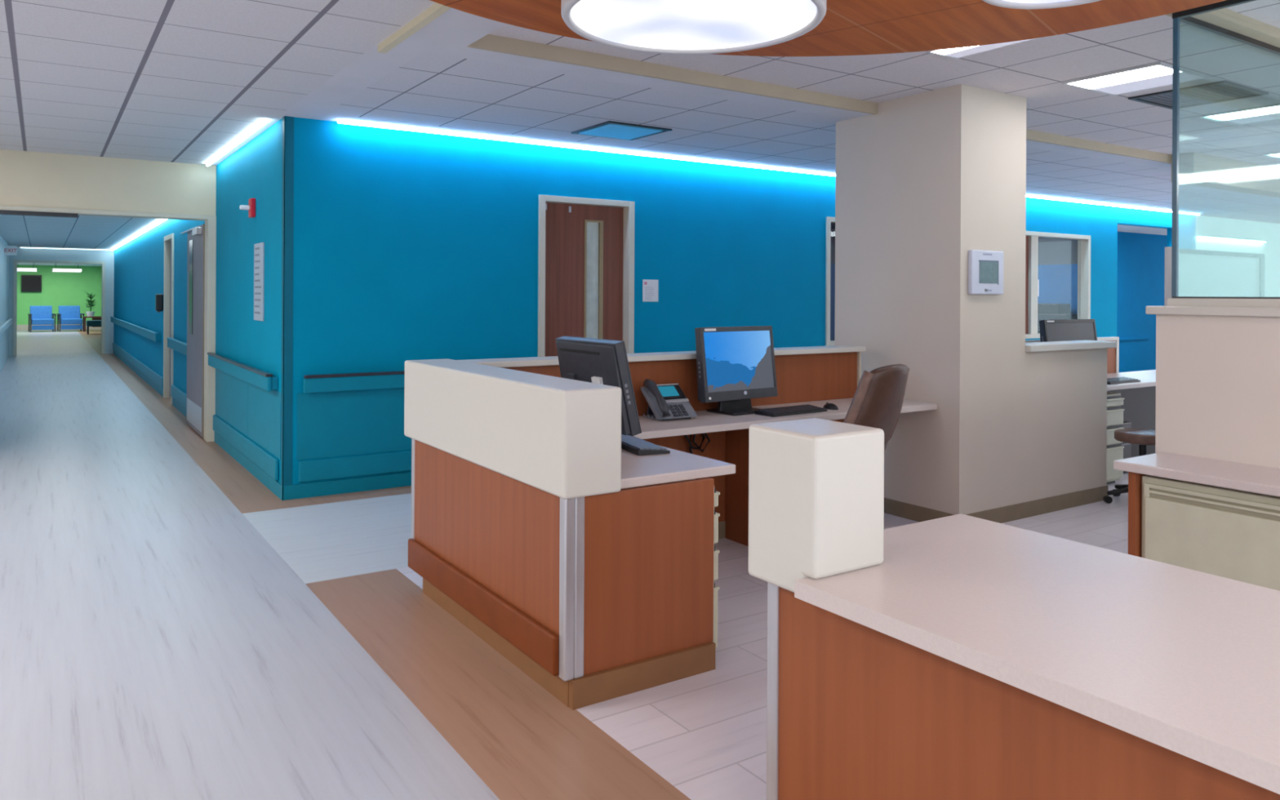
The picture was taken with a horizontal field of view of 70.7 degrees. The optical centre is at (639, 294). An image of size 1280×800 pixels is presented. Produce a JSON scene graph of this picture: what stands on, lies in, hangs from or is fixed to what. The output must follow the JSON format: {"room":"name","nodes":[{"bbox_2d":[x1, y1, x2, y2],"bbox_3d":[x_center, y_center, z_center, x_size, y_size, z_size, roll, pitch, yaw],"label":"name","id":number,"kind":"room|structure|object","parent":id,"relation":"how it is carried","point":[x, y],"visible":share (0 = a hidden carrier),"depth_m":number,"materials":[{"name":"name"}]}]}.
{"room":"hospital interior","nodes":[
{"label":"hospital interior","id":0,"kind":"room"},
{"bbox_2d":[0,234,8,373],"bbox_3d":[-9.996,0.148,13.860,0.140,2.500,14.650,0,0,-34],"label":"wall","id":1,"kind":"structure","parent":0,"point":[4,260],"depth_m":17.29,"materials":[{"name":"grey paint"}]},
{"bbox_2d":[0,317,13,336],"bbox_3d":[-9.946,0.590,13.985,0.085,0.125,13.900,0,0,-34],"label":"handrail","id":2,"kind":"object","parent":1,"relation":"attached to","point":[6,325],"visible":1,"depth_m":16.11,"materials":[{"name":"grey paint"}]},
{"bbox_2d":[4,245,16,255],"bbox_3d":[-11.966,-0.833,17.161,0.197,0.180,0.045,0,0,-34],"label":"exit sign","id":3,"kind":"object","parent":1,"relation":"attached to","point":[8,250],"visible":1,"depth_m":17.14,"materials":[{"name":"white plastic"}]},
{"bbox_2d":[17,265,102,324],"bbox_3d":[-22.218,-0.016,33.323,4.200,2.700,0.100,0,0,-34],"label":"wall","id":4,"kind":"structure","parent":0,"point":[58,288],"depth_m":33.65,"materials":[{"name":"green paint"}]},
{"bbox_2d":[21,275,41,292],"bbox_3d":[-22.334,-0.397,33.121,0.620,0.620,0.105,0,0,-34],"label":"television","id":5,"kind":"object","parent":4,"relation":"attached to","point":[29,283],"visible":1,"depth_m":33.07,"materials":[{"name":"black plastic"}]},
{"bbox_2d":[17,324,101,330],"bbox_3d":[-22.206,1.224,33.250,4.150,0.220,0.040,0,0,-34],"label":"baseboard","id":6,"kind":"structure","parent":4,"relation":"attached to","point":[20,327],"depth_m":33.42,"materials":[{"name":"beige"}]},
{"bbox_2d":[17,262,102,266],"bbox_3d":[-17.915,-1.094,26.843,4.200,0.100,15.450,0,0,-34],"label":"ceiling","id":7,"kind":"structure","parent":0,"point":[19,263],"depth_m":31.86,"materials":[{"name":"white tile"}]},
{"bbox_2d":[52,262,82,272],"bbox_3d":[-18.550,-0.887,29.210,0.800,0.320,1.204,0,0,-34],"label":"light","id":8,"kind":"object","parent":7,"relation":"hanging from","point":[77,270],"visible":0.86,"depth_m":28.76,"materials":[{"name":"white plastic"}]},
{"bbox_2d":[8,246,114,356],"bbox_3d":[-13.190,0.131,20.621,2.290,2.500,0.150,0,0,-34],"label":"wall","id":9,"kind":"structure","parent":0,"point":[22,254],"depth_m":20.74,"materials":[{"name":"grey paint"}]},
{"bbox_2d":[13,259,105,355],"bbox_3d":[-13.224,0.311,20.581,1.750,2.140,0.200,0,0,-34],"label":"door frame","id":10,"kind":"structure","parent":9,"relation":"in","point":[103,283],"depth_m":20.44,"materials":[{"name":"white paint"}]},
{"bbox_2d":[0,214,160,249],"bbox_3d":[-9.094,-1.063,14.454,2.010,0.070,14.650,0,0,-34],"label":"ceiling","id":11,"kind":"structure","parent":0,"point":[84,232],"depth_m":14.47,"materials":[{"name":"white tile"}]},
{"bbox_2d":[110,218,167,250],"bbox_3d":[-8.344,-1.012,15.042,0.050,0.024,14.300,0,0,-34],"label":"led strip","id":12,"kind":"object","parent":11,"relation":"attached to","point":[161,220],"visible":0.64,"depth_m":14.68,"materials":[{"name":"white plastic"}]},
{"bbox_2d":[0,149,216,215],"bbox_3d":[-6.010,0.079,7.624,4.410,2.680,0.150,0,0,-34],"label":"wall","id":13,"kind":"structure","parent":0,"point":[27,178],"depth_m":8.27,"materials":[{"name":"beige paint"}]},
{"bbox_2d":[0,209,78,217],"bbox_3d":[-5.392,-0.711,7.929,0.770,0.035,0.060,0,0,-34],"label":"door frame","id":14,"kind":"structure","parent":13,"relation":"attached to","point":[2,211],"depth_m":7.96,"materials":[{"name":"metal"}]},
{"bbox_2d":[0,205,216,441],"bbox_3d":[-5.008,0.329,8.283,2.010,2.190,0.200,0,0,-34],"label":"door frame","id":15,"kind":"structure","parent":13,"relation":"in","point":[210,282],"depth_m":8.72,"materials":[{"name":"beige metal"}]},
{"bbox_2d":[180,223,204,437],"bbox_3d":[-4.701,0.358,9.474,0.100,2.105,1.415,0,0,-34],"label":"door","id":16,"kind":"structure","parent":15,"relation":"attached to","point":[196,235],"depth_m":9.29,"materials":[{"name":"grey paint"}]},
{"bbox_2d":[113,119,280,481],"bbox_3d":[-7.378,0.071,13.802,0.140,2.680,17.640,0,0,-34],"label":"wall","id":17,"kind":"structure","parent":0,"point":[253,171],"depth_m":8.15,"materials":[{"name":"teal paint"}]},
{"bbox_2d":[110,316,161,342],"bbox_3d":[-9.502,0.593,16.799,0.085,0.125,9.900,0,0,-34],"label":"handrail","id":18,"kind":"object","parent":17,"relation":"attached to","point":[148,334],"visible":1,"depth_m":14.82,"materials":[{"name":"teal plastic"}]},
{"bbox_2d":[112,342,163,389],"bbox_3d":[-9.399,1.211,16.689,0.028,0.150,10.400,0,0,-34],"label":"guard","id":19,"kind":"object","parent":17,"relation":"attached to","point":[152,375],"visible":1,"depth_m":15.02,"materials":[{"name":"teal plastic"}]},
{"bbox_2d":[155,293,163,312],"bbox_3d":[-6.683,0.125,12.547,0.090,0.260,0.140,0,0,-34],"label":"dispenser","id":20,"kind":"object","parent":17,"relation":"attached to","point":[158,297],"visible":0.98,"depth_m":12.49,"materials":[{"name":"black plastic"}]},
{"bbox_2d":[163,233,173,404],"bbox_3d":[-6.186,0.318,11.977,0.150,2.200,0.940,0,0,-34],"label":"door frame","id":21,"kind":"structure","parent":17,"relation":"in","point":[168,295],"depth_m":12.29,"materials":[{"name":"grey paint"}]},
{"bbox_2d":[166,337,186,355],"bbox_3d":[-5.449,0.614,10.686,0.085,0.125,1.930,0,0,-34],"label":"handrail","id":22,"kind":"object","parent":17,"relation":"attached to","point":[177,345],"visible":0.68,"depth_m":10.61,"materials":[{"name":"teal plastic"}]},
{"bbox_2d":[171,384,186,408],"bbox_3d":[-5.434,1.232,10.710,0.028,0.150,1.950,0,0,-34],"label":"guard","id":23,"kind":"object","parent":17,"relation":"attached to","point":[180,396],"visible":0.53,"depth_m":10.83,"materials":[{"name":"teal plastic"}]},
{"bbox_2d":[113,349,283,500],"bbox_3d":[-7.405,1.361,13.700,0.008,0.100,17.788,0,0,-34],"label":"baseboard","id":24,"kind":"structure","parent":17,"relation":"attached to","point":[269,482],"depth_m":7.83,"materials":[{"name":"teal plastic"}]},
{"bbox_2d":[207,352,278,391],"bbox_3d":[-3.368,0.625,7.548,0.085,0.125,2.740,0,0,-34],"label":"handrail","id":25,"kind":"object","parent":17,"relation":"attached to","point":[264,380],"visible":1,"depth_m":7.08,"materials":[{"name":"teal plastic"}]},
{"bbox_2d":[213,414,279,480],"bbox_3d":[-3.342,1.242,7.555,0.028,0.150,2.800,0,0,-34],"label":"guard","id":26,"kind":"object","parent":17,"relation":"attached to","point":[268,463],"visible":1,"depth_m":7.20,"materials":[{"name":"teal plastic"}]},
{"bbox_2d":[239,197,255,217],"bbox_3d":[-3.117,-0.686,7.158,0.110,0.150,0.110,0,0,-34],"label":"fire alarm strobe","id":27,"kind":"object","parent":17,"relation":"attached to","point":[251,207],"visible":1,"depth_m":7.13,"materials":[{"name":"red plastic"}]},
{"bbox_2d":[253,242,264,321],"bbox_3d":[-2.953,-0.096,6.993,0.014,0.600,0.340,0,0,-34],"label":"wall sign","id":28,"kind":"object","parent":17,"relation":"attached to","point":[259,248],"visible":1,"depth_m":6.96,"materials":[{"name":"grey plastic"}]},
{"bbox_2d":[254,247,261,314],"bbox_3d":[-2.963,-0.105,6.997,0.002,0.516,0.242,0,0,-34],"label":"print","id":29,"kind":"object","parent":28,"relation":"attached to","point":[257,250],"depth_m":6.99},
{"bbox_2d":[215,368,411,460],"bbox_3d":[-2.478,0.932,8.060,1.973,0.470,2.933,0,0,-34],"label":"wall panel","id":30,"kind":"object","parent":17,"relation":"attached to","point":[356,422],"depth_m":6.62,"materials":[{"name":"teal plastic"}]},
{"bbox_2d":[0,329,1128,799],"bbox_3d":[-3.701,1.481,20.949,23.000,0.100,45.000,0,0,-34],"label":"floor","id":31,"kind":"structure","parent":0,"point":[173,626],"depth_m":3.68,"materials":[{"name":"grey laminate"}]},
{"bbox_2d":[27,306,56,332],"bbox_3d":[-21.339,0.878,32.203,0.780,0.920,0.698,0,0,-40],"label":"lounge chair","id":32,"kind":"object","parent":31,"relation":"on","point":[43,316],"visible":1,"depth_m":32.17,"materials":[{"name":"blue fabric"}]},
{"bbox_2d":[57,306,84,332],"bbox_3d":[-20.623,0.882,32.678,0.780,0.920,0.698,0,0,-40],"label":"lounge chair","id":33,"kind":"object","parent":31,"relation":"on","point":[67,314],"visible":1,"depth_m":32.64,"materials":[{"name":"blue fabric"}]},
{"bbox_2d":[83,315,101,331],"bbox_3d":[-19.856,1.076,32.793,0.640,0.540,0.640,0,0,-34],"label":"side table","id":34,"kind":"object","parent":31,"relation":"on","point":[95,317],"visible":0.45,"depth_m":32.57,"materials":[{"name":"brown wood"}]},
{"bbox_2d":[84,292,97,316],"bbox_3d":[-19.918,0.336,32.696,0.381,0.940,0.430,0,0,38],"label":"potted plant","id":35,"kind":"object","parent":34,"relation":"on","point":[90,313],"visible":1,"depth_m":32.66,"materials":[{"name":"green plant"}]},
{"bbox_2d":[86,320,101,334],"bbox_3d":[-18.597,0.903,30.867,0.570,0.900,0.660,0,0,-34],"label":"lounge chair","id":36,"kind":"object","parent":31,"relation":"on","point":[89,322],"visible":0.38,"depth_m":30.55,"materials":[{"name":"teal fabric"}]},
{"bbox_2d":[404,345,866,710],"bbox_3d":[0.538,0.895,4.644,3.033,1.115,1.660,0,0,-34],"label":"reception desk","id":37,"kind":"object","parent":31,"relation":"on","point":[525,531],"depth_m":3.44,"materials":[{"name":"brown wood"}]},
{"bbox_2d":[621,397,937,488],"bbox_3d":[0.749,0.700,4.693,2.948,0.037,1.410,0,0,-34],"label":"countertop","id":38,"kind":"structure","parent":37,"relation":"on","point":[677,465],"depth_m":4.52,"materials":[{"name":"beige laminate"}]},
{"bbox_2d":[555,336,641,435],"bbox_3d":[-0.174,0.441,4.085,0.230,0.485,0.531,0,0,-34],"label":"monitor","id":39,"kind":"object","parent":38,"relation":"on","point":[597,361],"visible":0.5,"depth_m":3.91,"materials":[{"name":"grey plastic"}]},
{"bbox_2d":[621,434,670,455],"bbox_3d":[-0.027,0.663,4.016,0.150,0.029,0.440,0,0,-24],"label":"keyboard","id":40,"kind":"object","parent":38,"relation":"on","point":[638,446],"visible":0.76,"depth_m":3.88,"materials":[{"name":"black plastic"}]},
{"bbox_2d":[640,378,697,420],"bbox_3d":[0.166,0.571,4.925,0.246,0.216,0.263,0,0,-32],"label":"desk phone","id":41,"kind":"object","parent":38,"relation":"on","point":[666,402],"visible":1,"depth_m":4.91,"materials":[{"name":"grey plastic"}]},
{"bbox_2d":[684,432,710,479],"bbox_3d":[0.315,0.983,5.216,0.195,0.538,0.056,0,0,-34],"label":"cable loop","id":42,"kind":"object","parent":38,"relation":"hanging from","point":[691,446],"visible":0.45,"depth_m":5.21,"materials":[{"name":"black plastic"}]},
{"bbox_2d":[694,325,777,415],"bbox_3d":[0.566,0.436,5.218,0.571,0.498,0.230,0,0,-38],"label":"monitor","id":43,"kind":"object","parent":38,"relation":"on","point":[735,366],"visible":0.99,"depth_m":5.18,"materials":[{"name":"grey plastic"}]},
{"bbox_2d":[755,404,826,417],"bbox_3d":[0.872,0.668,5.194,0.440,0.029,0.150,0,0,-37],"label":"keyboard","id":44,"kind":"object","parent":38,"relation":"on","point":[801,409],"visible":1,"depth_m":5.14,"materials":[{"name":"black plastic"}]},
{"bbox_2d":[621,479,719,648],"bbox_3d":[-0.010,1.100,3.609,0.512,0.700,0.420,0,0,-34],"label":"base cabinet","id":45,"kind":"object","parent":31,"relation":"on","point":[716,552],"visible":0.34,"depth_m":3.57,"materials":[{"name":"metal"}]},
{"bbox_2d":[843,364,909,450],"bbox_3d":[1.041,0.902,4.735,0.716,1.107,0.599,0,0,44],"label":"office chair","id":46,"kind":"object","parent":31,"relation":"on","point":[877,400],"visible":0.32,"depth_m":4.45,"materials":[{"name":"brown leather"}]},
{"bbox_2d":[748,417,1279,799],"bbox_3d":[1.272,0.899,1.565,0.802,1.115,2.398,0,0,-34],"label":"reception desk","id":47,"kind":"object","parent":31,"relation":"on","point":[855,711],"visible":0.88,"depth_m":2.11,"materials":[{"name":"brown wood"}]},
{"bbox_2d":[794,513,1279,794],"bbox_3d":[1.284,0.704,1.565,0.893,0.040,2.385,0,0,-34],"label":"countertop","id":48,"kind":"structure","parent":47,"relation":"attached to","point":[1184,661],"depth_m":1.85,"materials":[{"name":"beige laminate"}]},
{"bbox_2d":[1025,336,1119,373],"bbox_3d":[3.172,0.922,7.377,2.650,1.090,0.055,0,0,-34],"label":"screen panel","id":49,"kind":"object","parent":31,"relation":"on","point":[1113,353],"visible":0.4,"depth_m":8.04,"materials":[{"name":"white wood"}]},
{"bbox_2d":[1106,391,1124,484],"bbox_3d":[3.417,1.118,7.098,0.430,0.700,0.562,0,0,-34],"label":"base cabinet","id":50,"kind":"object","parent":31,"relation":"on","point":[1114,400],"visible":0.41,"depth_m":6.92,"materials":[{"name":"metal"}]},
{"bbox_2d":[1120,421,1131,473],"bbox_3d":[3.868,1.260,7.510,0.200,0.420,0.345,0,0,-34],"label":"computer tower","id":51,"kind":"object","parent":31,"relation":"on","point":[1127,446],"visible":0.19,"depth_m":7.39,"materials":[{"name":"black plastic"}]},
{"bbox_2d":[1102,428,1155,503],"bbox_3d":[3.543,1.216,6.338,0.490,0.505,0.515,0,0,-34],"label":"stool","id":52,"kind":"object","parent":31,"relation":"on","point":[1143,437],"visible":0.45,"depth_m":6.30,"materials":[{"name":"brown leather"}]},
{"bbox_2d":[1106,386,1155,457],"bbox_3d":[3.889,1.103,7.787,4.100,0.735,0.035,0,0,-34],"label":"panel","id":53,"kind":"object","parent":31,"relation":"on","point":[1139,406],"visible":0.02,"depth_m":8.20,"materials":[{"name":"black laminate"}]},
{"bbox_2d":[1106,369,1155,391],"bbox_3d":[4.000,0.718,7.515,4.220,0.037,0.620,0,0,-34],"label":"countertop","id":54,"kind":"structure","parent":53,"relation":"on","point":[1147,378],"depth_m":7.44,"materials":[{"name":"beige laminate"}]},
{"bbox_2d":[1106,377,1140,384],"bbox_3d":[3.775,0.683,7.149,0.440,0.029,0.150,0,0,-34],"label":"keyboard","id":55,"kind":"object","parent":54,"relation":"on","point":[1117,380],"visible":0.82,"depth_m":7.12,"materials":[{"name":"black plastic"}]},
{"bbox_3d":[3.506,0.667,7.337,0.360,0.058,0.310,0,0,-34],"label":"block","id":56,"kind":"object","parent":54,"relation":"on","visible":0},
{"bbox_2d":[1039,319,1097,342],"bbox_3d":[3.504,0.423,7.346,0.621,0.438,0.230,0,0,-28],"label":"desktop computer","id":57,"kind":"object","parent":56,"relation":"on","point":[1051,330],"visible":0.3,"depth_m":7.32,"materials":[{"name":"grey plastic"}]},
{"bbox_2d":[1128,471,1146,557],"bbox_3d":[2.170,1.094,3.807,0.365,0.735,0.030,0,0,-34],"label":"panel","id":58,"kind":"object","parent":31,"relation":"on","point":[1135,480],"visible":0.2,"depth_m":3.71,"materials":[{"name":"brown wood"}]},
{"bbox_2d":[1164,246,1171,306],"bbox_3d":[4.023,0.581,6.287,1.320,1.780,0.070,0,0,-34],"label":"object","id":59,"kind":"object","parent":31,"relation":"on","point":[1167,268],"visible":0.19,"depth_m":5.93,"materials":[{"name":"grey plastic"}]},
{"bbox_2d":[1141,475,1279,591],"bbox_3d":[2.434,1.105,3.418,0.345,0.715,0.900,0,0,-34],"label":"file cabinet","id":60,"kind":"object","parent":31,"relation":"on","point":[1228,533],"visible":0.41,"depth_m":3.47,"materials":[{"name":"metal"}]},
{"bbox_2d":[1113,452,1279,497],"bbox_3d":[2.851,0.711,2.751,0.400,0.037,2.630,0,0,-34],"label":"countertop","id":61,"kind":"structure","parent":60,"relation":"on","point":[1264,480],"depth_m":3.56,"materials":[{"name":"beige laminate"}]},
{"bbox_3d":[5.310,0.983,13.028,0.600,0.990,2.200,0,0,-34],"label":"office desk","id":62,"kind":"object","parent":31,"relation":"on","visible":0},
{"bbox_2d":[1037,303,1077,329],"bbox_3d":[5.737,0.310,12.625,0.520,0.360,0.800,0,0,-34],"label":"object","id":63,"kind":"object","parent":62,"relation":"on","point":[1045,311],"visible":0.39,"depth_m":12.38,"materials":[{"name":"grey plastic"}]},
{"bbox_2d":[0,0,1172,235],"bbox_3d":[5.267,-1.282,7.448,23.000,0.160,12.600,0,0,-34],"label":"ceiling","id":64,"kind":"structure","parent":0,"point":[171,81],"depth_m":5.56,"materials":[{"name":"tile"}]},
{"bbox_2d":[206,119,267,166],"bbox_3d":[-3.398,-1.236,7.521,0.022,0.024,2.700,0,0,-34],"label":"led strip","id":65,"kind":"object","parent":64,"relation":"attached to","point":[264,122],"visible":1,"depth_m":7.23,"materials":[{"name":"white plastic"}]},
{"bbox_2d":[377,2,451,53],"bbox_3d":[0.221,-1.211,2.218,0.040,0.035,5.460,0,0,-34],"label":"trim","id":66,"kind":"structure","parent":64,"relation":"attached to","point":[436,10],"depth_m":4.08,"materials":[{"name":"yellow paint"}]},
{"bbox_2d":[337,119,835,176],"bbox_3d":[0.711,-1.214,8.301,6.850,0.024,0.022,0,0,-34],"label":"led strip","id":67,"kind":"object","parent":64,"relation":"attached to","point":[344,122],"visible":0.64,"depth_m":7.41,"materials":[{"name":"white plastic"}]},
{"bbox_2d":[571,120,671,140],"bbox_3d":[-0.142,-1.223,6.783,0.550,0.016,0.550,0,0,-34],"label":"ceiling vent","id":68,"kind":"object","parent":64,"relation":"in","point":[609,129],"visible":1,"depth_m":6.72,"materials":[{"name":"metal"}]},
{"bbox_2d":[1026,194,1123,207],"bbox_3d":[5.024,-1.192,11.161,3.500,0.024,0.022,0,0,-34],"label":"led strip","id":69,"kind":"object","parent":64,"relation":"attached to","point":[1028,196],"visible":0.64,"depth_m":11.47,"materials":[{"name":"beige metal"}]},
{"bbox_2d":[1122,204,1172,212],"bbox_3d":[7.357,-1.179,12.709,2.100,0.024,0.022,0,0,-34],"label":"led strip","id":70,"kind":"object","parent":64,"relation":"attached to","point":[1127,206],"visible":0.64,"depth_m":12.45,"materials":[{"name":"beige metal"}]},
{"bbox_2d":[278,116,1172,484],"bbox_3d":[2.848,0.125,9.917,12.890,2.680,0.140,0,0,-34],"label":"wall","id":71,"kind":"structure","parent":0,"point":[408,245],"depth_m":7.24,"materials":[{"name":"teal paint"}]},
{"bbox_2d":[280,115,293,485],"bbox_3d":[-2.476,0.047,6.335,0.064,2.580,0.064,0,0,-34],"label":"trim","id":72,"kind":"structure","parent":71,"relation":"attached to","point":[287,201],"depth_m":6.31,"materials":[{"name":"teal plastic"}]},
{"bbox_2d":[282,471,411,500],"bbox_3d":[1.984,1.410,9.259,10.746,0.100,0.008,0,0,-34],"label":"baseboard","id":73,"kind":"structure","parent":71,"relation":"attached to","point":[404,479],"depth_m":6.53,"materials":[{"name":"teal plastic"}]},
{"bbox_2d":[302,370,404,393],"bbox_3d":[-1.609,0.634,6.827,1.810,0.125,0.085,0,0,-34],"label":"handrail","id":74,"kind":"object","parent":71,"relation":"attached to","point":[382,380],"visible":0.35,"depth_m":6.49,"materials":[{"name":"teal plastic"}]},
{"bbox_2d":[297,450,411,482],"bbox_3d":[-1.628,1.252,6.851,1.850,0.150,0.028,0,0,-34],"label":"guard","id":75,"kind":"object","parent":71,"relation":"attached to","point":[318,469],"visible":0.51,"depth_m":6.54,"materials":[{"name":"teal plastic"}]},
{"bbox_2d":[537,194,635,356],"bbox_3d":[-0.480,0.318,7.692,0.930,2.260,0.150,0,0,-34],"label":"door","id":76,"kind":"structure","parent":71,"relation":"in","point":[586,268],"depth_m":7.71,"materials":[{"name":"brown wood"}]},
{"bbox_2d":[642,279,658,301],"bbox_3d":[0.093,-0.032,8.001,0.165,0.195,0.007,0,0,-34],"label":"notice","id":77,"kind":"object","parent":71,"relation":"attached to","point":[650,287],"visible":1,"depth_m":8.00,"materials":[{"name":"white paper"}]},
{"bbox_2d":[644,288,654,299],"bbox_3d":[0.087,-0.009,7.993,0.100,0.107,0.001,0,0,-34],"label":"print","id":78,"kind":"object","parent":77,"relation":"attached to","point":[649,293],"depth_m":7.99},
{"bbox_2d":[825,216,835,346],"bbox_3d":[2.546,-0.127,9.697,1.640,1.320,0.150,0,0,-34],"label":"window","id":79,"kind":"structure","parent":71,"relation":"in","point":[830,221],"depth_m":9.21,"materials":[{"name":"beige metal"}]},
{"bbox_2d":[1025,231,1090,338],"bbox_3d":[4.966,-0.114,11.302,2.170,1.320,0.150,0,0,-34],"label":"window","id":80,"kind":"structure","parent":71,"relation":"in","point":[1032,237],"depth_m":11.25,"materials":[{"name":"beige metal"}]},
{"bbox_2d":[488,0,1279,155],"bbox_3d":[8.737,-1.299,6.521,18.240,0.090,7.220,0,0,-34],"label":"ceiling","id":81,"kind":"structure","parent":0,"point":[1035,70],"depth_m":5.20,"materials":[{"name":"tile"}]},
{"bbox_2d":[466,34,1171,164],"bbox_3d":[6.749,-1.227,9.520,18.240,0.075,0.025,0,0,-34],"label":"ceiling beam","id":82,"kind":"structure","parent":81,"relation":"attached to","point":[491,42],"depth_m":5.31,"materials":[{"name":"beige paint"}]},
{"bbox_2d":[430,0,1226,56],"bbox_3d":[0.706,-1.221,2.498,3.720,0.150,3.720,0,0,-34],"label":"ceiling soffit","id":83,"kind":"object","parent":81,"relation":"attached to","point":[847,27],"visible":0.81,"depth_m":3.77,"materials":[{"name":"brown wood"}]},
{"bbox_2d":[560,0,826,54],"bbox_3d":[0.192,-1.073,3.290,0.956,0.149,0.956,0,0,-34],"label":"lamp","id":84,"kind":"object","parent":83,"relation":"attached to","point":[677,27],"visible":1,"depth_m":3.35,"materials":[{"name":"white plastic"}]},
{"bbox_2d":[982,0,1101,8],"bbox_3d":[1.355,-1.067,2.887,0.530,0.149,0.530,0,0,-34],"label":"lamp","id":85,"kind":"object","parent":83,"relation":"attached to","point":[1015,4],"visible":1,"depth_m":3.10,"materials":[{"name":"white plastic"}]},
{"bbox_2d":[1002,0,1071,3],"bbox_3d":[1.355,-1.009,2.887,0.462,0.008,0.462,0,0,-34],"label":"diffuser","id":86,"kind":"object","parent":85,"relation":"attached to","point":[1003,1],"depth_m":3.10,"materials":[{"name":"grey plastic"}]},
{"bbox_2d":[926,37,1039,59],"bbox_3d":[1.778,-1.285,4.606,0.244,0.012,0.580,0,0,-34],"label":"recessed light","id":87,"kind":"object","parent":81,"relation":"in","point":[953,53],"visible":0.42,"depth_m":4.74,"materials":[{"name":"white plastic"}]},
{"bbox_2d":[931,45,977,54],"bbox_3d":[1.731,-1.285,4.575,0.113,0.008,0.540,0,0,-34],"label":"diffuser","id":88,"kind":"object","parent":87,"relation":"attached to","point":[945,51],"depth_m":4.75,"materials":[{"name":"white plastic"}]},
{"bbox_2d":[1062,62,1173,96],"bbox_3d":[2.960,-1.278,5.390,0.580,0.012,0.580,0,0,-34],"label":"recessed light","id":89,"kind":"object","parent":81,"relation":"in","point":[1159,74],"visible":0.75,"depth_m":5.39,"materials":[{"name":"white plastic"}]},
{"bbox_2d":[1067,65,1173,88],"bbox_3d":[2.847,-1.279,5.315,0.270,0.008,0.540,0,0,-34],"label":"diffuser","id":90,"kind":"object","parent":89,"relation":"attached to","point":[1143,72],"depth_m":5.30,"materials":[{"name":"white plastic"}]},
{"bbox_2d":[1128,89,1172,109],"bbox_3d":[3.585,-1.275,5.804,0.580,0.012,0.580,0,0,-34],"label":"ceiling vent","id":91,"kind":"object","parent":81,"relation":"in","point":[1162,99],"visible":0.17,"depth_m":5.89,"materials":[{"name":"metal"}]},
{"bbox_2d":[1165,8,1279,48],"bbox_3d":[5.065,-1.248,4.224,4.900,0.050,2.650,0,0,-34],"label":"trim","id":92,"kind":"structure","parent":81,"relation":"attached to","point":[1224,18],"depth_m":4.18,"materials":[{"name":"beige paint"}]},
{"bbox_2d":[834,84,1026,515],"bbox_3d":[1.955,0.085,6.162,0.670,2.750,1.050,0,0,-34],"label":"wall column","id":93,"kind":"structure","parent":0,"point":[926,180],"depth_m":5.78,"materials":[{"name":"beige paint"}]},
{"bbox_2d":[968,249,1003,294],"bbox_3d":[2.148,-0.136,5.640,0.346,0.274,0.033,0,0,-34],"label":"thermostat","id":94,"kind":"object","parent":93,"relation":"attached to","point":[985,268],"visible":1,"depth_m":5.62,"materials":[{"name":"white plastic"}]},
{"bbox_2d":[982,253,991,291],"bbox_3d":[2.171,-0.137,5.638,0.090,0.236,0.001,0,0,-34],"label":"print","id":95,"kind":"object","parent":94,"relation":"attached to","point":[987,257],"depth_m":5.63},
{"bbox_2d":[884,484,1108,523],"bbox_3d":[2.464,1.413,6.272,1.668,0.100,0.678,0,0,-34],"label":"baseboard","id":96,"kind":"structure","parent":93,"relation":"attached to","point":[1037,507],"depth_m":5.93,"materials":[{"name":"brown wood"}]},
{"bbox_2d":[1037,237,1077,314],"bbox_3d":[5.569,0.139,13.268,0.050,2.680,2.440,0,0,-34],"label":"wall","id":97,"kind":"structure","parent":0,"point":[1058,283],"depth_m":12.73,"materials":[{"name":"blue paint"}]},
{"bbox_2d":[1024,348,1106,502],"bbox_3d":[2.893,0.923,6.235,0.982,1.085,0.130,0,0,-34],"label":"wall","id":98,"kind":"structure","parent":0,"point":[1065,408],"depth_m":6.16,"materials":[{"name":"beige paint"}]},
{"bbox_2d":[1025,340,1116,352],"bbox_3d":[2.915,0.358,6.260,1.038,0.045,0.230,0,0,-34],"label":"ledge cap","id":99,"kind":"object","parent":98,"relation":"on","point":[1086,344],"visible":0.74,"depth_m":6.16,"materials":[{"name":"white laminate"}]},
{"bbox_2d":[1116,231,1167,372],"bbox_3d":[8.226,0.153,16.554,7.990,2.680,0.100,0,0,-34],"label":"wall","id":100,"kind":"structure","parent":0,"point":[1140,256],"depth_m":17.42,"materials":[{"name":"blue paint"}]},
{"bbox_2d":[1155,314,1279,468],"bbox_3d":[5.051,0.790,4.228,4.900,1.372,2.660,0,0,-34],"label":"wall partition","id":101,"kind":"structure","parent":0,"point":[1218,377],"depth_m":3.77,"materials":[{"name":"beige paint"}]},
{"bbox_2d":[1145,306,1279,316],"bbox_3d":[5.032,0.085,4.231,4.935,0.037,2.690,0,0,-34],"label":"ledge cap","id":102,"kind":"object","parent":101,"relation":"on","point":[1166,310],"visible":0.94,"depth_m":3.75,"materials":[{"name":"white laminate"}]},
{"bbox_2d":[1167,0,1279,307],"bbox_3d":[5.061,-0.579,4.212,4.815,1.290,2.630,0,0,-34],"label":"glass screen","id":103,"kind":"object","parent":102,"relation":"on","point":[1225,228],"visible":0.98,"depth_m":4.21,"materials":[{"name":"glass"}]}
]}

